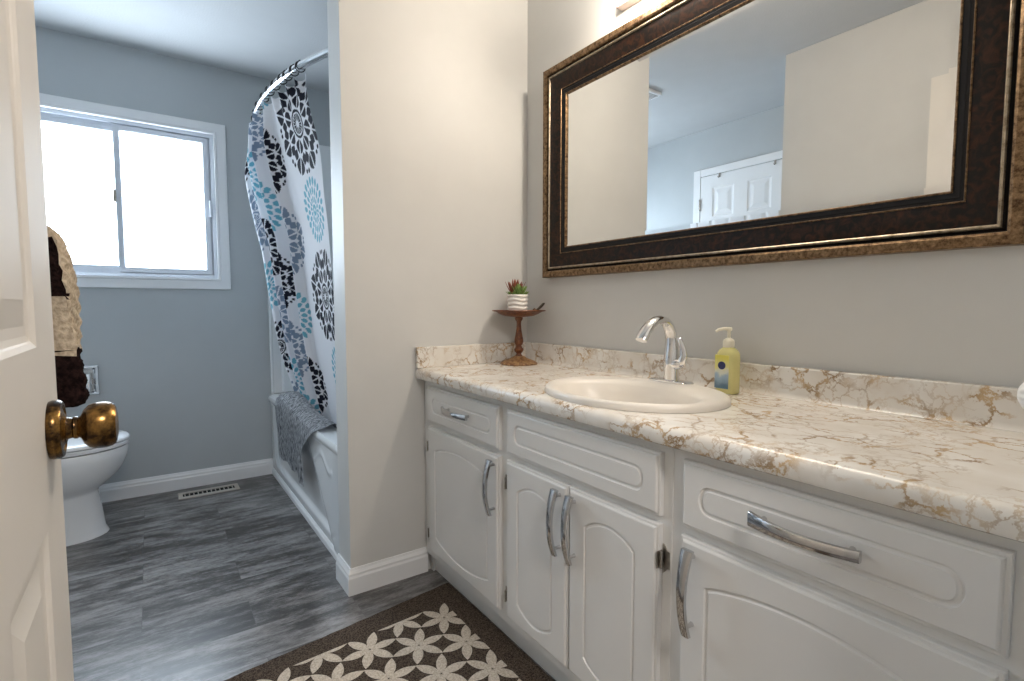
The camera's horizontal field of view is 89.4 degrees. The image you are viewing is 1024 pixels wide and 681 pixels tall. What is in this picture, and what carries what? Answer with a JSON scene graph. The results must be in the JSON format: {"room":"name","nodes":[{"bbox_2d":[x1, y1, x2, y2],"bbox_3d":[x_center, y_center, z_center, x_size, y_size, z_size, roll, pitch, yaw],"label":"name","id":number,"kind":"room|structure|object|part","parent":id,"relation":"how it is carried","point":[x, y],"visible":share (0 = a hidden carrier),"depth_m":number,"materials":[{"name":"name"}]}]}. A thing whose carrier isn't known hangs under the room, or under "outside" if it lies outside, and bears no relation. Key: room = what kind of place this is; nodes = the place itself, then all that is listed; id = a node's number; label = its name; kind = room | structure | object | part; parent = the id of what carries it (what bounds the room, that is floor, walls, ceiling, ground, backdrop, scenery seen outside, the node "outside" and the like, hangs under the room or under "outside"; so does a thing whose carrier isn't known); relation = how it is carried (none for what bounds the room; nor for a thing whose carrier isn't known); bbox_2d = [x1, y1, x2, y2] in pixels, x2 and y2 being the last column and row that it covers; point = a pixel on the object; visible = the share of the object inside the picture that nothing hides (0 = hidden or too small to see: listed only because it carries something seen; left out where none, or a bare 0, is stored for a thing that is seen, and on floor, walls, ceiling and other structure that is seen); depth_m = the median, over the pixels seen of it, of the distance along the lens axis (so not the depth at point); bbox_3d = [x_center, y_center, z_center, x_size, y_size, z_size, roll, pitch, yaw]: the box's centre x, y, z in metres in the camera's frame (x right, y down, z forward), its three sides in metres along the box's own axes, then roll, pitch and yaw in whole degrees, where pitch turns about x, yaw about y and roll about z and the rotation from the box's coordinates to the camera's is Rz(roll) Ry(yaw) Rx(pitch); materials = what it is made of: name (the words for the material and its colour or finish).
{"room":"bathroom","nodes":[
{"label":"bathroom","id":0,"kind":"room"},
{"bbox_2d":[34,0,328,92],"bbox_3d":[-0.168,-1.457,0.580,2.500,0.100,5.900,-3,5,-35],"label":"ceiling","id":1,"kind":"structure","parent":0,"point":[258,38],"depth_m":2.54,"materials":[{"name":"paint"}]},
{"bbox_2d":[35,26,329,483],"bbox_3d":[-1.826,-0.360,3.026,2.500,2.415,0.120,-3,5,-35],"label":"wall","id":2,"kind":"structure","parent":0,"point":[185,373],"depth_m":2.94,"materials":[{"name":"paint"}]},
{"bbox_2d":[83,365,99,394],"bbox_3d":[-2.231,0.213,2.669,0.153,0.156,0.060,-3,5,-35],"label":"paper holder","id":3,"kind":"object","parent":2,"relation":"attached to","point":[93,370],"visible":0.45,"depth_m":2.72,"materials":[{"name":"silver metal"}]},
{"bbox_2d":[86,374,90,391],"bbox_3d":[-2.219,0.222,2.651,0.088,0.096,0.096,-3,5,-35],"label":"toilet roll","id":4,"kind":"object","parent":3,"relation":"on","point":[88,385],"visible":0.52,"depth_m":2.64,"materials":[{"name":"paper"}]},
{"bbox_3d":[-2.248,0.211,2.692,0.107,0.110,0.002,-3,5,-35],"label":"plate","id":5,"kind":"part","parent":3,"relation":"part of","materials":[{"name":"silver metal"}]},
{"bbox_2d":[39,93,230,289],"bbox_3d":[-2.090,-0.755,2.758,1.010,0.947,0.072,-3,5,-35],"label":"window","id":6,"kind":"structure","parent":2,"relation":"in","point":[135,198],"depth_m":2.80,"materials":[{"name":"white glass"}]},
{"bbox_3d":[-2.267,-0.747,2.661,0.361,0.703,0.004,-3,5,-35],"label":"pane","id":7,"kind":"part","parent":6,"relation":"part of","materials":[{"name":"glass"}]},
{"bbox_3d":[-2.265,-0.747,2.659,0.425,0.767,0.023,-3,5,-35],"label":"sash","id":8,"kind":"part","parent":6,"relation":"part of","materials":[{"name":"white glass"}]},
{"bbox_3d":[-1.930,-0.762,2.874,0.430,0.771,0.024,-3,5,-35],"label":"sash","id":9,"kind":"part","parent":6,"relation":"part of","materials":[{"name":"white glass"}]},
{"bbox_3d":[-1.931,-0.762,2.876,0.376,0.717,0.004,-3,5,-35],"label":"pane","id":10,"kind":"part","parent":6,"relation":"part of","materials":[{"name":"glass"}]},
{"bbox_2d":[99,458,272,502],"bbox_3d":[-2.115,0.816,2.820,1.500,0.096,0.014,-3,5,-35],"label":"baseboard","id":11,"kind":"structure","parent":2,"relation":"attached to","point":[115,491],"depth_m":2.97,"materials":[{"name":"white paint"}]},
{"bbox_2d":[268,145,333,465],"bbox_3d":[-0.759,-0.196,2.786,0.760,2.037,1.512,-3,5,-35],"label":"tub surround","id":12,"kind":"object","parent":2,"relation":"attached to","point":[279,377],"visible":0.12,"depth_m":3.23,"materials":[{"name":"white plastic"}]},
{"bbox_2d":[245,74,336,423],"bbox_3d":[-1.019,-0.250,2.500,0.382,1.665,1.153,-3,5,-35],"label":"shower curtain","id":13,"kind":"object","parent":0,"point":[284,177],"visible":0.81,"depth_m":2.41,"materials":[{"name":"fabric"}]},
{"bbox_2d":[66,474,555,680],"bbox_3d":[-0.168,1.052,0.748,2.500,0.100,5.900,-3,5,-35],"label":"floor","id":14,"kind":"structure","parent":0,"point":[222,586],"depth_m":1.91,"materials":[{"name":"grey laminate"}]},
{"bbox_2d":[61,430,129,545],"bbox_3d":[-2.146,0.509,2.242,0.792,0.784,0.450,-3,5,-35],"label":"toilet","id":15,"kind":"object","parent":14,"relation":"on","point":[85,468],"visible":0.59,"depth_m":2.29,"materials":[{"name":"white ceramic"}]},
{"bbox_3d":[-2.052,0.481,2.305,0.560,0.019,0.372,-3,5,-35],"label":"seat","id":16,"kind":"part","parent":15,"relation":"part of","materials":[{"name":"white ceramic"}]},
{"bbox_3d":[-2.051,0.457,2.304,0.562,0.024,0.374,-3,5,-35],"label":"lid","id":17,"kind":"part","parent":15,"relation":"part of","materials":[{"name":"white ceramic"}]},
{"bbox_2d":[178,483,239,499],"bbox_3d":[-1.715,0.854,2.929,0.298,0.005,0.113,-3,5,-35],"label":"floor vent","id":18,"kind":"object","parent":14,"relation":"in","point":[219,489],"visible":1,"depth_m":2.92,"materials":[{"name":"beige metal"}]},
{"bbox_2d":[268,393,339,553],"bbox_3d":[-0.769,0.590,2.830,0.786,0.464,1.511,-3,5,-35],"label":"bathtub","id":19,"kind":"object","parent":14,"relation":"on","point":[319,493],"visible":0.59,"depth_m":2.34,"materials":[{"name":"white ceramic"}]},
{"bbox_2d":[268,393,336,454],"bbox_3d":[-0.769,0.568,2.829,0.786,0.420,1.511,-3,5,-35],"label":"basin","id":20,"kind":"object","parent":19,"relation":"in","point":[323,441],"depth_m":2.32,"materials":[{"name":"ceramic"}]},
{"bbox_2d":[272,467,337,559],"bbox_3d":[-1.065,0.856,2.641,0.028,0.040,1.513,-3,5,-35],"label":"trim","id":21,"kind":"structure","parent":19,"relation":"attached to","point":[301,508],"depth_m":2.53,"materials":[{"name":"white paint"}]},
{"bbox_2d":[275,391,336,486],"bbox_3d":[-1.034,0.483,2.604,0.149,0.380,0.870,-3,5,-35],"label":"bath towel","id":22,"kind":"object","parent":19,"relation":"on","point":[297,419],"visible":0.91,"depth_m":2.59,"materials":[{"name":"grey fabric"}]},
{"bbox_2d":[224,583,553,680],"bbox_3d":[-0.215,0.973,1.131,0.910,0.007,1.388,-3,5,-35],"label":"rug","id":23,"kind":"object","parent":14,"relation":"on","point":[437,634],"visible":1,"depth_m":1.56,"materials":[{"name":"brown fabric"}]},
{"bbox_2d":[425,381,1023,680],"bbox_3d":[0.340,0.570,1.444,0.553,0.770,1.744,-3,5,-35],"label":"vanity cabinet","id":24,"kind":"object","parent":14,"relation":"on","point":[602,554],"visible":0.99,"depth_m":1.01,"materials":[{"name":"white paint"}]},
{"bbox_3d":[-0.199,0.247,1.746,0.040,0.025,0.170,-3,5,-35],"label":"handle","id":25,"kind":"part","parent":24,"relation":"part of","materials":[{"name":"metal"}]},
{"bbox_3d":[-0.177,0.253,1.765,0.018,0.135,0.490,-3,5,-35],"label":"drawer","id":26,"kind":"part","parent":24,"relation":"part of","materials":[{"name":"white paint"}]},
{"bbox_3d":[-0.176,0.580,1.786,0.018,0.485,0.487,-3,5,-35],"label":"cabinet door","id":27,"kind":"part","parent":24,"relation":"part of","materials":[{"name":"white paint"}]},
{"bbox_3d":[-0.072,0.449,1.577,0.040,0.172,0.025,-3,5,-35],"label":"handle","id":28,"kind":"part","parent":24,"relation":"part of","materials":[{"name":"metal"}]},
{"bbox_3d":[0.067,0.603,1.440,0.018,0.485,0.278,-3,5,-35],"label":"cabinet door","id":29,"kind":"part","parent":24,"relation":"part of","materials":[{"name":"white paint"}]},
{"bbox_3d":[0.107,0.466,1.323,0.040,0.172,0.025,-3,5,-35],"label":"handle","id":30,"kind":"part","parent":24,"relation":"part of","materials":[{"name":"metal"}]},
{"bbox_3d":[0.139,0.469,1.277,0.040,0.172,0.025,-3,5,-35],"label":"handle","id":31,"kind":"part","parent":24,"relation":"part of","materials":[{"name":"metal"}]},
{"bbox_3d":[0.229,0.618,1.209,0.018,0.485,0.280,-3,5,-35],"label":"cabinet door","id":32,"kind":"part","parent":24,"relation":"part of","materials":[{"name":"white paint"}]},
{"bbox_3d":[0.335,0.488,0.997,0.040,0.172,0.025,-3,5,-35],"label":"handle","id":33,"kind":"part","parent":24,"relation":"part of","materials":[{"name":"metal"}]},
{"bbox_2d":[415,342,1023,542],"bbox_3d":[0.349,0.124,1.419,0.535,0.122,1.752,-3,5,-35],"label":"countertop","id":34,"kind":"structure","parent":24,"relation":"on","point":[946,451],"depth_m":1.03,"materials":[{"name":"white laminate"}]},
{"bbox_2d":[492,310,545,365],"bbox_3d":[0.028,-0.014,2.118,0.220,0.221,0.220,-3,5,-35],"label":"pedestal stand","id":35,"kind":"object","parent":34,"relation":"on","point":[518,359],"visible":0.98,"depth_m":2.08,"materials":[{"name":"brown wood"}]},
{"bbox_2d":[505,279,528,309],"bbox_3d":[0.026,-0.181,2.113,0.102,0.139,0.099,-3,5,-35],"label":"potted succulent","id":36,"kind":"object","parent":35,"relation":"on","point":[517,296],"visible":0.94,"depth_m":2.08,"materials":[{"name":"white ceramic"}]},
{"bbox_2d":[507,294,527,309],"bbox_3d":[0.023,-0.149,2.112,0.087,0.076,0.087,-3,5,-35],"label":"pot","id":37,"kind":"object","parent":36,"relation":"attached to","point":[515,301],"depth_m":2.08,"materials":[{"name":"white ceramic"}]},
{"bbox_3d":[0.028,-0.017,2.118,0.039,0.164,0.039,-3,5,-35],"label":"stem","id":38,"kind":"part","parent":35,"relation":"part of","materials":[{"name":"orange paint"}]},
{"bbox_3d":[0.028,-0.110,2.112,0.220,0.028,0.220,-3,5,-35],"label":"plate","id":39,"kind":"part","parent":35,"relation":"part of","materials":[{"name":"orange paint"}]},
{"bbox_2d":[545,376,730,412],"bbox_3d":[0.320,0.207,1.394,0.416,0.160,0.524,-3,5,-35],"label":"sink","id":40,"kind":"object","parent":34,"relation":"in","point":[635,394],"visible":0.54,"depth_m":1.42,"materials":[{"name":"ceramic"}]},
{"bbox_2d":[636,315,693,384],"bbox_3d":[0.414,0.025,1.463,0.166,0.194,0.146,-3,5,-35],"label":"faucet","id":41,"kind":"object","parent":34,"relation":"on","point":[673,362],"visible":1,"depth_m":1.47,"materials":[{"name":"silver metal"}]},
{"bbox_3d":[0.414,0.023,1.463,0.166,0.189,0.044,-3,5,-35],"label":"spout","id":42,"kind":"part","parent":41,"relation":"part of","materials":[{"name":"silver metal"}]},
{"bbox_3d":[0.460,0.116,1.502,0.052,0.008,0.146,-3,5,-35],"label":"plate","id":43,"kind":"part","parent":41,"relation":"part of","materials":[{"name":"silver metal"}]},
{"bbox_3d":[0.482,0.034,1.468,0.033,0.088,0.018,3,5,39],"label":"lever","id":44,"kind":"part","parent":41,"relation":"part of","materials":[{"name":"silver metal"}]},
{"bbox_2d":[714,327,739,394],"bbox_3d":[0.585,0.054,1.407,0.052,0.180,0.059,-3,5,-35],"label":"soap bottle","id":45,"kind":"object","parent":34,"relation":"on","point":[727,359],"visible":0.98,"depth_m":1.39,"materials":[{"name":"yellow plastic"}]},
{"bbox_3d":[0.454,0.309,0.816,0.040,0.025,0.170,-3,5,-35],"label":"handle","id":46,"kind":"part","parent":24,"relation":"part of","materials":[{"name":"metal"}]},
{"bbox_3d":[0.478,0.642,0.855,0.018,0.485,0.479,-3,5,-35],"label":"cabinet door","id":47,"kind":"part","parent":24,"relation":"part of","materials":[{"name":"white paint"}]},
{"bbox_3d":[0.478,0.315,0.833,0.018,0.135,0.479,-3,5,-35],"label":"drawer","id":48,"kind":"part","parent":24,"relation":"part of","materials":[{"name":"white paint"}]},
{"bbox_2d":[327,0,527,568],"bbox_3d":[-0.299,-0.297,2.092,0.797,2.415,0.135,-3,5,-35],"label":"wall partition","id":49,"kind":"structure","parent":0,"point":[428,98],"depth_m":1.95,"materials":[{"name":"paint"}]},
{"bbox_2d":[253,46,327,113],"bbox_3d":[-1.113,-1.117,2.474,0.197,0.064,1.519,-3,5,-35],"label":"shower rod","id":50,"kind":"object","parent":49,"relation":"attached to","point":[321,54],"visible":0.39,"depth_m":2.08,"materials":[{"name":"silver metal"}]},
{"bbox_2d":[336,547,427,596],"bbox_3d":[-0.506,0.869,2.020,0.315,0.096,0.156,-3,5,-35],"label":"baseboard","id":51,"kind":"structure","parent":49,"relation":"attached to","point":[363,578],"depth_m":1.95,"materials":[{"name":"white paint"}]},
{"bbox_2d":[527,0,1023,387],"bbox_3d":[0.157,-0.308,2.255,0.138,2.415,3.660,-3,5,-35],"label":"wall","id":52,"kind":"structure","parent":0,"point":[948,315],"depth_m":1.34,"materials":[{"name":"paint"}]},
{"bbox_2d":[616,0,640,10],"bbox_3d":[0.500,-1.150,1.482,0.118,0.113,0.595,-3,5,-35],"label":"vanity light","id":53,"kind":"object","parent":52,"relation":"attached to","point":[622,5],"visible":1,"depth_m":1.72,"materials":[{"name":"white glass"}]},
{"bbox_2d":[526,342,1023,432],"bbox_3d":[0.557,0.114,1.564,0.028,0.121,1.752,-3,5,-35],"label":"backsplash","id":54,"kind":"structure","parent":52,"relation":"attached to","point":[987,406],"depth_m":1.23,"materials":[{"name":"white laminate"}]},
{"bbox_2d":[542,0,1023,277],"bbox_3d":[0.548,-0.627,1.520,0.037,0.819,1.430,-3,5,-35],"label":"wall mirror","id":55,"kind":"object","parent":52,"relation":"attached to","point":[690,133],"visible":1,"depth_m":1.32,"materials":[{"name":"brown wood"}]},
{"bbox_3d":[-0.912,-0.180,0.333,0.700,2.415,1.460,-3,5,-35],"label":"wall","id":56,"kind":"structure","parent":0,"visible":0},
{"bbox_3d":[-0.838,-0.177,0.886,0.054,0.044,0.414,-3,5,-35],"label":"towel bar","id":57,"kind":"object","parent":56,"relation":"attached to","visible":0},
{"bbox_2d":[47,225,89,407],"bbox_3d":[-0.770,-0.043,0.851,0.110,0.318,0.103,-3,5,-35],"label":"hand towel","id":58,"kind":"object","parent":57,"relation":"hanging from","point":[71,379],"visible":0.35,"depth_m":0.83,"materials":[{"name":"beige fabric"}]},
{"bbox_3d":[0.141,-0.165,0.103,2.362,2.415,0.125,-3,5,-35],"label":"wall","id":59,"kind":"structure","parent":0,"visible":0},
{"bbox_2d":[0,0,118,680],"bbox_3d":[-0.336,0.007,0.335,0.098,2.018,0.760,-3,5,-35],"label":"door","id":60,"kind":"structure","parent":59,"relation":"in","point":[36,429],"depth_m":0.52,"materials":[{"name":"white paint"}]},
{"bbox_3d":[-0.495,0.101,0.610,0.050,0.054,0.054,-3,5,-35],"label":"knob","id":61,"kind":"part","parent":60,"relation":"part of","materials":[{"name":"gold metal"}]},
{"bbox_3d":[0.717,0.052,0.602,0.070,0.115,0.006,-3,5,-35],"label":"outlet plate","id":62,"kind":"object","parent":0,"visible":0},
{"bbox_2d":[1017,382,1023,408],"bbox_3d":[0.696,0.073,0.647,0.050,0.050,0.089,-3,5,-35],"label":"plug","id":63,"kind":"object","parent":62,"relation":"attached to","point":[1020,393],"visible":1,"depth_m":0.67,"materials":[{"name":"white plastic"}]}
]}

